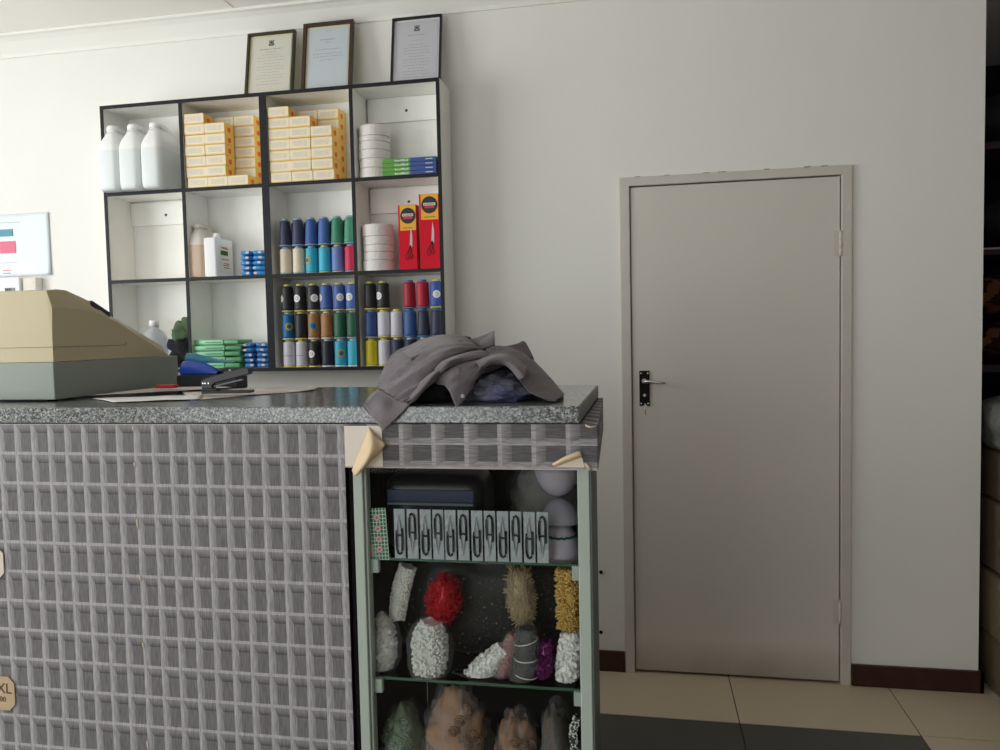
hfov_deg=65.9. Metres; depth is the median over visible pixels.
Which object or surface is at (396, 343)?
thread spool
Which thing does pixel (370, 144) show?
tape roll
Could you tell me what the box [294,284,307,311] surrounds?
thread spool
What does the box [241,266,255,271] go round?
packet
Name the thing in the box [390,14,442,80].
framed certificate
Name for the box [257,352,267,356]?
packet
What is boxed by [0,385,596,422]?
countertop
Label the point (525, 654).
bead hank
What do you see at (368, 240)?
tape roll
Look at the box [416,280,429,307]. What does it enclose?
thread spool
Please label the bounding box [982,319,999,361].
cloth bundle
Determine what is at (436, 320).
thread spool
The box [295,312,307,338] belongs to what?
thread spool
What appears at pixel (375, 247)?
tape roll
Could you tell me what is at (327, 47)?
framed certificate
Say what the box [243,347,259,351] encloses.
packet
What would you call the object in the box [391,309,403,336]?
thread spool
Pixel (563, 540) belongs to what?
pad
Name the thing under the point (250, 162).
carton
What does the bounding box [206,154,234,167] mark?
carton
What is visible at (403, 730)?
bag
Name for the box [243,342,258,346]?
packet
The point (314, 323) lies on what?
thread spool
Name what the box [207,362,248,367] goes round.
packet
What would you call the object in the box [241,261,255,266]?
packet
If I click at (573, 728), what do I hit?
bead hank
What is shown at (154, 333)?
plastic bottle
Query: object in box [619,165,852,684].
door
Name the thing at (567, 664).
sequin hank
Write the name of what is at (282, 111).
carton
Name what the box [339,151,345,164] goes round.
carton
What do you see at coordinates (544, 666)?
sequin hank
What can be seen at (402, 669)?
glass shelf
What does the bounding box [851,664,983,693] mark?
baseboard
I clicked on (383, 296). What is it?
thread spool
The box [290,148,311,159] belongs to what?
carton
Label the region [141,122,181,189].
jerrycan
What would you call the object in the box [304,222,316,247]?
thread spool
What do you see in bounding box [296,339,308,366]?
thread spool
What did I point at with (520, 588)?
bundle
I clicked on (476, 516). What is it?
packet
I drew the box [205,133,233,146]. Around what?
carton
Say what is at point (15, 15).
ceiling
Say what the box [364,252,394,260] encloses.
tape roll
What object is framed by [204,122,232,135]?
carton
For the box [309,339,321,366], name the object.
thread spool
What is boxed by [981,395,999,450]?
sack
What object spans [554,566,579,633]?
bead hank
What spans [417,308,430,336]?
thread spool
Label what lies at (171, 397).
paper sheet
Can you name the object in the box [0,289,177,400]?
cash register
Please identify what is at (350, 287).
thread spool
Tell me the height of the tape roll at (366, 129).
0.045 m
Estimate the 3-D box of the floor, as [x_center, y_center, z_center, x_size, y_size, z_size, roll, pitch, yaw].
[-0.607,1.448,1.307,7.200,0.100,8.763,-1,3,11]
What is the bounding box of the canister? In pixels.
[204,233,232,276]
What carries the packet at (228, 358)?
on the packet at (237, 364)
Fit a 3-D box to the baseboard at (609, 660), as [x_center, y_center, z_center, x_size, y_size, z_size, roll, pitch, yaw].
[-1.546,1.247,3.688,4.234,0.088,0.016,-1,3,11]
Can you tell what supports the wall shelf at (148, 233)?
attached to the wall at (552, 105)
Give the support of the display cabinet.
on the floor
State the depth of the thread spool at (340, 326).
3.28 m
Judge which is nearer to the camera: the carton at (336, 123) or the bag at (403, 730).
the bag at (403, 730)
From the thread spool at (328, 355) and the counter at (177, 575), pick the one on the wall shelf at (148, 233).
the thread spool at (328, 355)
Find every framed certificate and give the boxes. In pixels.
[244,29,296,93]
[301,19,354,88]
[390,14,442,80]
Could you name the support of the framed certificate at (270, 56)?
on the wall shelf at (148, 233)
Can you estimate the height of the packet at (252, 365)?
0.022 m
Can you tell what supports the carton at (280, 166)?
on the carton at (276, 177)
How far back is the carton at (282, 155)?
3.28 m
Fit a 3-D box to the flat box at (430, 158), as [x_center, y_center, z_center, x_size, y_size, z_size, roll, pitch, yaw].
[-0.363,-0.889,3.236,0.231,0.017,0.121,-1,3,11]
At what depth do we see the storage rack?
3.46 m
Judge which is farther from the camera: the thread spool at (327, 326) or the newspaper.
the thread spool at (327, 326)
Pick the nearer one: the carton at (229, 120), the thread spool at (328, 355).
the thread spool at (328, 355)
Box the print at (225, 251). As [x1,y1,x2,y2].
[221,247,229,268]
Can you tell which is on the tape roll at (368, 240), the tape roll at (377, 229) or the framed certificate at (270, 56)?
the tape roll at (377, 229)
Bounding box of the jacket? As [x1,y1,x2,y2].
[363,330,563,430]
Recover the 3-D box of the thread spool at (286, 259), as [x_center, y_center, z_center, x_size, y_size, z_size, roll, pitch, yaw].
[-0.923,-0.493,3.334,0.057,0.118,0.057,-1,3,11]
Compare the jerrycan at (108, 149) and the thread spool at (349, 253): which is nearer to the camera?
the thread spool at (349, 253)
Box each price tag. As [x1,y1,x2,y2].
[0,550,4,576]
[0,676,15,709]
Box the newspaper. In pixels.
[182,387,317,399]
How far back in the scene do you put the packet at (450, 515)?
1.70 m
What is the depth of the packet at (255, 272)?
3.34 m
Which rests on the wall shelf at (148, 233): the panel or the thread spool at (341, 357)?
the thread spool at (341, 357)
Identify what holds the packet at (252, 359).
on the packet at (252, 365)
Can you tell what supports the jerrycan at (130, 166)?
on the wall shelf at (148, 233)
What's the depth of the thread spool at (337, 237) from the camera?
3.26 m
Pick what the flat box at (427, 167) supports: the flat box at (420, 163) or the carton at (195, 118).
the flat box at (420, 163)
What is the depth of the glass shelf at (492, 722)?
2.16 m
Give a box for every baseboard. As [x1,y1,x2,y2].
[599,650,624,671]
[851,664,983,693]
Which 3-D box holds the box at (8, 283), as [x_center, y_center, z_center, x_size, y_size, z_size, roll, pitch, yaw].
[-2.383,-0.392,3.727,0.350,0.152,0.063,-1,3,11]
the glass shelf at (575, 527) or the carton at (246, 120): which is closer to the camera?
the glass shelf at (575, 527)
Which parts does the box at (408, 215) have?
amber panel, printed blade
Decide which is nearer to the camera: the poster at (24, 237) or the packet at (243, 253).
the packet at (243, 253)
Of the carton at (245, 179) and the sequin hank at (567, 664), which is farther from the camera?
the carton at (245, 179)
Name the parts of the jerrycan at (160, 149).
handle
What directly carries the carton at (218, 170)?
on the carton at (213, 181)
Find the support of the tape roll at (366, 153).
on the tape roll at (367, 162)
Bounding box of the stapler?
[201,367,253,393]
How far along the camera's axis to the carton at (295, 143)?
3.26 m
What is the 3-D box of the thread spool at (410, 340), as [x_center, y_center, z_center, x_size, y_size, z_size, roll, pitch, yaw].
[-0.375,-0.100,3.253,0.057,0.118,0.057,-1,3,11]
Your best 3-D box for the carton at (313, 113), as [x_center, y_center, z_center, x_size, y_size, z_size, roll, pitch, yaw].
[-0.826,-1.121,3.367,0.094,0.045,0.076,-1,3,11]
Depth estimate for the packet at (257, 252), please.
3.34 m
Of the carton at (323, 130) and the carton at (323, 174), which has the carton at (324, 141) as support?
the carton at (323, 130)
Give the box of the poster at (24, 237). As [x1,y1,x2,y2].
[0,212,50,276]
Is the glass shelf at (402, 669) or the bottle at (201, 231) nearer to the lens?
the glass shelf at (402, 669)
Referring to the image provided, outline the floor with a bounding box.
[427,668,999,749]
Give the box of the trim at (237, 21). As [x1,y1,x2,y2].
[0,0,586,59]
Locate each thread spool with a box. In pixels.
[279,219,291,246]
[280,247,292,273]
[281,284,293,311]
[282,312,294,339]
[283,340,295,366]
[292,218,304,246]
[293,246,305,273]
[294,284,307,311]
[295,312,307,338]
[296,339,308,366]
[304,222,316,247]
[305,217,318,245]
[306,246,318,272]
[307,283,319,310]
[308,311,320,338]
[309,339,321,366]
[318,217,330,245]
[319,245,331,272]
[320,283,332,310]
[321,311,333,338]
[322,339,334,366]
[329,219,342,246]
[331,216,344,244]
[332,244,344,271]
[333,282,345,310]
[334,311,346,338]
[335,339,347,366]
[342,218,346,245]
[344,215,352,244]
[345,244,353,271]
[346,282,354,309]
[347,310,355,337]
[348,338,356,365]
[364,281,376,309]
[365,310,377,337]
[365,338,378,365]
[377,281,389,309]
[378,309,390,337]
[378,338,390,365]
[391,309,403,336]
[391,337,403,353]
[403,280,415,308]
[404,309,416,336]
[405,337,416,346]
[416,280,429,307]
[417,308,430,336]
[430,279,440,307]
[431,308,441,336]
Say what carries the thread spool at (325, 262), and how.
on the wall shelf at (148, 233)
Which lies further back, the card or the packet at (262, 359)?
the packet at (262, 359)
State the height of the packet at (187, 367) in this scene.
0.043 m
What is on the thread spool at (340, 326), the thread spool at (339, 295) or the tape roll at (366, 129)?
the thread spool at (339, 295)
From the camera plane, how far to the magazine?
2.06 m
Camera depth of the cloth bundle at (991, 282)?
3.42 m
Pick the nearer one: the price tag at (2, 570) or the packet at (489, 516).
the packet at (489, 516)
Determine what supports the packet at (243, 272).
on the wall shelf at (148, 233)
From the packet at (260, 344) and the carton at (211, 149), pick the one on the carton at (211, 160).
the carton at (211, 149)
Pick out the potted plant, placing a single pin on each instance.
(178, 345)
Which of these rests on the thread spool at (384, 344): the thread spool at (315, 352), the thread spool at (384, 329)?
the thread spool at (384, 329)
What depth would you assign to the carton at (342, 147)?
3.35 m
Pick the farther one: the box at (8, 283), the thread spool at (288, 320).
the box at (8, 283)
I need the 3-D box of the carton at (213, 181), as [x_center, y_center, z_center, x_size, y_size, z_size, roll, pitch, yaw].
[-1.213,-0.839,3.373,0.094,0.045,0.076,-1,3,11]
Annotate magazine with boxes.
[213,378,243,386]
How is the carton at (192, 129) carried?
on the carton at (190, 140)
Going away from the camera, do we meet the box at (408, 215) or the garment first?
the garment
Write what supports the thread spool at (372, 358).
on the wall shelf at (148, 233)
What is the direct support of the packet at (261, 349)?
on the packet at (261, 354)
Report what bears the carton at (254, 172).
on the carton
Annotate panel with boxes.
[0,423,356,749]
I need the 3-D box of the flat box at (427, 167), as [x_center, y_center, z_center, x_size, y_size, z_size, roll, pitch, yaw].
[-0.363,-0.854,3.238,0.231,0.017,0.121,-1,3,11]
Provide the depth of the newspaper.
2.18 m
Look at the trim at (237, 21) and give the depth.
3.43 m
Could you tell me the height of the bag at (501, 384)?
0.087 m
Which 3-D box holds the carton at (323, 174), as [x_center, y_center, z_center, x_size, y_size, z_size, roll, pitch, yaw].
[-0.735,-0.844,3.282,0.094,0.045,0.076,-1,3,11]
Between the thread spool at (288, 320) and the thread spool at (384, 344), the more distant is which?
the thread spool at (288, 320)
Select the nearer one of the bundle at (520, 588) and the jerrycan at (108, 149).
the bundle at (520, 588)
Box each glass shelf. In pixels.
[379,625,580,688]
[388,513,578,563]
[425,714,580,745]
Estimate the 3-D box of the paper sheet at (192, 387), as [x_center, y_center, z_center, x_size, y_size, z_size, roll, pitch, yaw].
[-0.947,0.044,2.229,0.280,0.002,0.320,-1,3,11]
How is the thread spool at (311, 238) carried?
on the thread spool at (312, 262)
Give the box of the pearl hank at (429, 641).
[410,617,448,677]
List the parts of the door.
lock plate, lever handle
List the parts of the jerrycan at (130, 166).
handle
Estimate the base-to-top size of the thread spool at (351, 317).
0.118 m
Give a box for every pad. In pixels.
[535,470,576,495]
[543,498,577,526]
[548,526,578,562]
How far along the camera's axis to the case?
2.38 m
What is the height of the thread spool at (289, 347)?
0.118 m
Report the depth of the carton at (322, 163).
3.24 m
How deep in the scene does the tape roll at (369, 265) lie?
3.24 m
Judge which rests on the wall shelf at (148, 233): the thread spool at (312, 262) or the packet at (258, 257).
the thread spool at (312, 262)
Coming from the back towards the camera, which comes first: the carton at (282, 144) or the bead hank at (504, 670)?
the carton at (282, 144)
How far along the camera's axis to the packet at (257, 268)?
3.34 m
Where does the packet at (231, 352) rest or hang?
on the packet at (228, 358)
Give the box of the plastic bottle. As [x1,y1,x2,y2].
[144,320,168,355]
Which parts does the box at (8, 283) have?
casing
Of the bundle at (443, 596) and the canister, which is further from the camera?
the canister
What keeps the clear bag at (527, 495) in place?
in the display cabinet
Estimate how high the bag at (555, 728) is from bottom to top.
0.254 m
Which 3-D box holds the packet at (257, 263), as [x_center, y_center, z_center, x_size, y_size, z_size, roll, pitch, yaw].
[-1.044,-0.489,3.383,0.057,0.023,0.093,0,3,14]
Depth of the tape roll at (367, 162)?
3.21 m
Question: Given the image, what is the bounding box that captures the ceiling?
[0,0,999,65]
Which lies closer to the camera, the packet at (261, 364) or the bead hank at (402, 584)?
the bead hank at (402, 584)
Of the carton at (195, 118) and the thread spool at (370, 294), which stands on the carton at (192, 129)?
the carton at (195, 118)
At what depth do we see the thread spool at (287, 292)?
3.32 m
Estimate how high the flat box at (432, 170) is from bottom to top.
0.017 m
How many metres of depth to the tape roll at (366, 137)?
3.21 m
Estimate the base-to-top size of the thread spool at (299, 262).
0.118 m
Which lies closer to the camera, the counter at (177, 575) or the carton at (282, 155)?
the counter at (177, 575)
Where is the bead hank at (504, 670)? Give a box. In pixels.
[494,631,515,677]
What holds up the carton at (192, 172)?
on the carton at (200, 181)
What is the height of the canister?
0.196 m
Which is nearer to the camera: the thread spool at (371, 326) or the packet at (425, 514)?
the packet at (425, 514)
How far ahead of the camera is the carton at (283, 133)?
3.27 m
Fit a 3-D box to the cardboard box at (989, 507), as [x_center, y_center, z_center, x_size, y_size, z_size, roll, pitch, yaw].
[2.199,0.641,2.915,0.552,0.276,0.702,-1,3,11]
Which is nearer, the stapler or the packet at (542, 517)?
the packet at (542, 517)
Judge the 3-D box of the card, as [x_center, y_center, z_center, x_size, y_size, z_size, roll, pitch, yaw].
[-0.278,0.357,1.733,0.059,0.120,0.004,-1,3,11]
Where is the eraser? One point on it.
(160, 385)
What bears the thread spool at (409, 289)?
on the thread spool at (410, 322)
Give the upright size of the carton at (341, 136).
0.045 m
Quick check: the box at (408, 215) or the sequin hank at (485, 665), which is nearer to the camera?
the sequin hank at (485, 665)
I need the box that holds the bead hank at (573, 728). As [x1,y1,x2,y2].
[569,714,579,749]
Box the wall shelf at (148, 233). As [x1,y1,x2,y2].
[99,77,455,371]
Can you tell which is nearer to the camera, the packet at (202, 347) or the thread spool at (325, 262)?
the thread spool at (325, 262)
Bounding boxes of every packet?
[180,361,223,374]
[185,353,236,362]
[193,345,249,350]
[194,339,251,344]
[194,350,251,356]
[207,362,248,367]
[212,356,250,361]
[240,251,256,255]
[240,256,255,261]
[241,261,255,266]
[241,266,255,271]
[241,271,253,274]
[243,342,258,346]
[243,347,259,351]
[244,352,259,356]
[245,357,259,362]
[245,362,259,367]
[253,250,263,255]
[253,255,263,260]
[253,261,264,265]
[253,266,264,270]
[254,271,264,274]
[256,342,267,346]
[256,347,267,351]
[256,357,267,361]
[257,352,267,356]
[257,362,267,366]
[394,509,405,557]
[407,509,418,558]
[420,509,431,558]
[432,510,443,559]
[444,510,456,559]
[457,510,469,560]
[471,510,482,560]
[484,511,495,560]
[497,511,508,561]
[510,511,521,561]
[523,512,535,562]
[536,512,548,562]
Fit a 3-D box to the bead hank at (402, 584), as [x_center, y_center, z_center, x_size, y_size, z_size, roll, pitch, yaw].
[-0.230,0.510,1.820,0.071,0.140,0.048,-1,3,11]
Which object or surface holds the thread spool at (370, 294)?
on the thread spool at (371, 326)
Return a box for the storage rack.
[982,141,999,371]
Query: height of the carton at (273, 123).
0.045 m
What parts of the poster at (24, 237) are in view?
teal panel, pink panel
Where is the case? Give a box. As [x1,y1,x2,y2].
[177,374,247,388]
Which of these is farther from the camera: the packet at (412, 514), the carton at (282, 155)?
the carton at (282, 155)
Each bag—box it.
[380,701,425,749]
[386,468,493,549]
[425,684,486,749]
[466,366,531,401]
[494,708,539,749]
[511,470,577,534]
[541,702,570,749]
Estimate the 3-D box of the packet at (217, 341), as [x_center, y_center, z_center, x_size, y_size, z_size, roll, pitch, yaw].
[-1.233,-0.147,3.439,0.230,0.024,0.111,0,3,16]
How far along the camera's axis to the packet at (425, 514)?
1.71 m
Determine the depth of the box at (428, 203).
3.18 m
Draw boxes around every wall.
[0,0,985,670]
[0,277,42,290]
[981,65,999,442]
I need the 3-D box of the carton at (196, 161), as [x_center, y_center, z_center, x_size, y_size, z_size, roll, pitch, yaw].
[-1.314,-0.929,3.388,0.094,0.045,0.076,-1,3,11]
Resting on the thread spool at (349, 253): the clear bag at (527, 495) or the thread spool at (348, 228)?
the thread spool at (348, 228)
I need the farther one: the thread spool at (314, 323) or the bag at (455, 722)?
the thread spool at (314, 323)
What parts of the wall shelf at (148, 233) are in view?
panel, fixing rail, fixing rail, fixing rail, panel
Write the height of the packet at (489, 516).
0.112 m
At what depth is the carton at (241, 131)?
3.39 m
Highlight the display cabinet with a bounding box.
[348,468,600,749]
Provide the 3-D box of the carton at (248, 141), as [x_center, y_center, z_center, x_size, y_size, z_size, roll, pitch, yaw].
[-1.116,-1.027,3.427,0.094,0.045,0.076,-1,3,11]
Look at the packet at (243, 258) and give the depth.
3.35 m
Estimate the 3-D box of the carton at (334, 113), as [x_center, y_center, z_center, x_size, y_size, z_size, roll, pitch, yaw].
[-0.733,-1.122,3.349,0.094,0.045,0.076,-1,3,11]
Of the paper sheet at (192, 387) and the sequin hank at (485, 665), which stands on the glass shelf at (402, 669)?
the sequin hank at (485, 665)
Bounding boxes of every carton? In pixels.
[183,113,212,124]
[184,123,204,135]
[185,134,204,145]
[185,145,205,156]
[186,156,205,167]
[186,166,205,177]
[188,177,207,187]
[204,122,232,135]
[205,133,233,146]
[205,143,233,157]
[205,165,234,176]
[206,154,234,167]
[208,176,227,186]
[214,116,233,126]
[228,174,256,185]
[234,115,259,127]
[234,125,259,138]
[235,136,259,148]
[235,147,260,159]
[235,157,260,169]
[236,168,260,179]
[268,106,295,117]
[268,117,288,128]
[268,128,289,139]
[269,139,289,150]
[269,150,289,161]
[270,161,289,172]
[271,171,291,182]
[289,115,316,127]
[289,126,310,138]
[289,137,310,149]
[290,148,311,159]
[290,159,311,171]
[292,170,312,181]
[296,110,317,120]
[310,125,338,139]
[311,136,338,149]
[311,147,338,160]
[311,158,339,171]
[313,169,340,179]
[317,108,344,122]
[318,119,344,133]
[338,130,345,143]
[339,141,345,154]
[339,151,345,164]
[339,162,346,175]
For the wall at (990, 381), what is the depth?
4.38 m
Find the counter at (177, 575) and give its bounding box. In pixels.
[0,385,602,749]
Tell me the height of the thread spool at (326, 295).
0.118 m
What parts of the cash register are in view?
drawer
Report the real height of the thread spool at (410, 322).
0.118 m
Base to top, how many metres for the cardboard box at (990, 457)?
0.196 m
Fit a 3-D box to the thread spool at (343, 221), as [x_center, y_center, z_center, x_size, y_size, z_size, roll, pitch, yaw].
[-0.657,-0.619,3.344,0.057,0.118,0.057,-1,3,11]
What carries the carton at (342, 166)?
on the carton
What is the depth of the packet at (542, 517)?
1.67 m
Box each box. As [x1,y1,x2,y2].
[382,156,437,163]
[382,160,437,167]
[383,165,437,172]
[383,169,437,175]
[398,204,420,268]
[419,193,439,268]
[980,443,999,501]
[980,492,999,573]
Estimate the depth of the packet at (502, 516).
1.68 m
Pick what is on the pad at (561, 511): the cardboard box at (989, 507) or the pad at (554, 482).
the pad at (554, 482)
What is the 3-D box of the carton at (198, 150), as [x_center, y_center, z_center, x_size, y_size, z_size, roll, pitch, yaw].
[-1.317,-0.974,3.384,0.094,0.045,0.076,-1,3,11]
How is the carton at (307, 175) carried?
on the wall shelf at (148, 233)
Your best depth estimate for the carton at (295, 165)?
3.26 m
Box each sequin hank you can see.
[374,611,397,671]
[453,642,506,678]
[534,637,555,680]
[554,629,579,682]
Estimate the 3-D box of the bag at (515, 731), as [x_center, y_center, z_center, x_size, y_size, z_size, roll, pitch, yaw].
[0.040,0.882,1.806,0.114,0.217,0.176,0,3,16]
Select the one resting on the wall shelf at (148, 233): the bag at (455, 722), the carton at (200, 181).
the carton at (200, 181)
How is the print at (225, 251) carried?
attached to the canister
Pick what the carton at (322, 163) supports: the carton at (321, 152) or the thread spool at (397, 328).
the carton at (321, 152)
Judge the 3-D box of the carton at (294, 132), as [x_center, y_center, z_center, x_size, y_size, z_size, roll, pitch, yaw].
[-0.838,-1.025,3.290,0.094,0.045,0.076,-1,3,11]
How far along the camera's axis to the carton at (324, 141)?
3.24 m
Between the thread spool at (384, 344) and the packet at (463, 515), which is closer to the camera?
the packet at (463, 515)
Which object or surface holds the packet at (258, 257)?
on the packet at (257, 263)
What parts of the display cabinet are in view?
post, panel, panel, post, panel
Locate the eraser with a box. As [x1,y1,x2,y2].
[155,384,177,387]
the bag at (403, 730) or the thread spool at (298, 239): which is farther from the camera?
the thread spool at (298, 239)
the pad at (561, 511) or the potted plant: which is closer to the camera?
the pad at (561, 511)
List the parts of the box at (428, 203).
amber panel, printed blade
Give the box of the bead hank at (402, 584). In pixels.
[388,562,416,621]
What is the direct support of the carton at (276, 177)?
on the wall shelf at (148, 233)
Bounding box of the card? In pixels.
[370,508,388,559]
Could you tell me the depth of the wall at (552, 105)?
3.12 m
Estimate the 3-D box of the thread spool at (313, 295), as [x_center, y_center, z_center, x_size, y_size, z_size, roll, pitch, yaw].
[-0.803,-0.334,3.320,0.057,0.118,0.057,-1,3,11]
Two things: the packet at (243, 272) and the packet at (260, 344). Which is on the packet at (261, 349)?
the packet at (260, 344)
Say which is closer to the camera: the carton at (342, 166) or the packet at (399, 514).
the packet at (399, 514)
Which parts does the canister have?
green panel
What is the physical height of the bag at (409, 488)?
0.176 m
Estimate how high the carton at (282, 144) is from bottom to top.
0.045 m
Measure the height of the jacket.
0.211 m
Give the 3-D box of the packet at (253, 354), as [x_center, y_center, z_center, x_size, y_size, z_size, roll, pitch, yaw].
[-1.092,-0.089,3.416,0.056,0.023,0.094,0,3,15]
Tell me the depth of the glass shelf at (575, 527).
1.75 m
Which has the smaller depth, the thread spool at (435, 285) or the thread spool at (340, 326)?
the thread spool at (435, 285)
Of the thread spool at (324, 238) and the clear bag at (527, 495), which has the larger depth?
the thread spool at (324, 238)
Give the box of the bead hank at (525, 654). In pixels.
[512,624,537,681]
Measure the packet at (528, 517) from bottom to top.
0.112 m
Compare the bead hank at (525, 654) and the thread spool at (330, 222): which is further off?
the thread spool at (330, 222)
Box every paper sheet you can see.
[93,395,202,401]
[96,386,230,394]
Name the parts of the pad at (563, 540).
scalloped trim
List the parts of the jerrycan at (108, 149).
handle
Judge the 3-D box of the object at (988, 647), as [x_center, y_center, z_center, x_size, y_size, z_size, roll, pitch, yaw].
[2.204,1.141,2.942,0.561,0.218,0.704,-1,3,11]
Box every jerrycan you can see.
[98,125,126,192]
[119,124,148,191]
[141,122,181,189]
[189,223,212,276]
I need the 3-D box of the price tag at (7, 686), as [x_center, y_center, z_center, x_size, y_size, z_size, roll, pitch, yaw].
[-1.236,0.785,1.905,0.088,0.084,0.004,-1,3,11]
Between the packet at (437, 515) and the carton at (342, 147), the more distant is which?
the carton at (342, 147)
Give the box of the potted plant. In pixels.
[166,317,188,367]
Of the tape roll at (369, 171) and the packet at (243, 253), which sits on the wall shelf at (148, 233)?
the tape roll at (369, 171)
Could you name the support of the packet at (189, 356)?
on the packet at (187, 367)
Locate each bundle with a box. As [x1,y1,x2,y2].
[424,571,464,626]
[502,564,538,629]
[982,274,999,319]
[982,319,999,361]
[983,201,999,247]
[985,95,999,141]
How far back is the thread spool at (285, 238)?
3.31 m
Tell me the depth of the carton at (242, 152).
3.39 m
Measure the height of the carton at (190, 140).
0.045 m
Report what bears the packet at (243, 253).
on the packet at (243, 258)
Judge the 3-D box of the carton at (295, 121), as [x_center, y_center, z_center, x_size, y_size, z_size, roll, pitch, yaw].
[-0.838,-1.071,3.288,0.094,0.045,0.076,-1,3,11]
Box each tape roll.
[359,124,390,138]
[359,135,389,143]
[359,140,389,151]
[359,149,389,160]
[360,158,384,168]
[360,167,382,176]
[362,223,393,237]
[363,236,394,245]
[363,244,394,252]
[363,260,394,270]
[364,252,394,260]

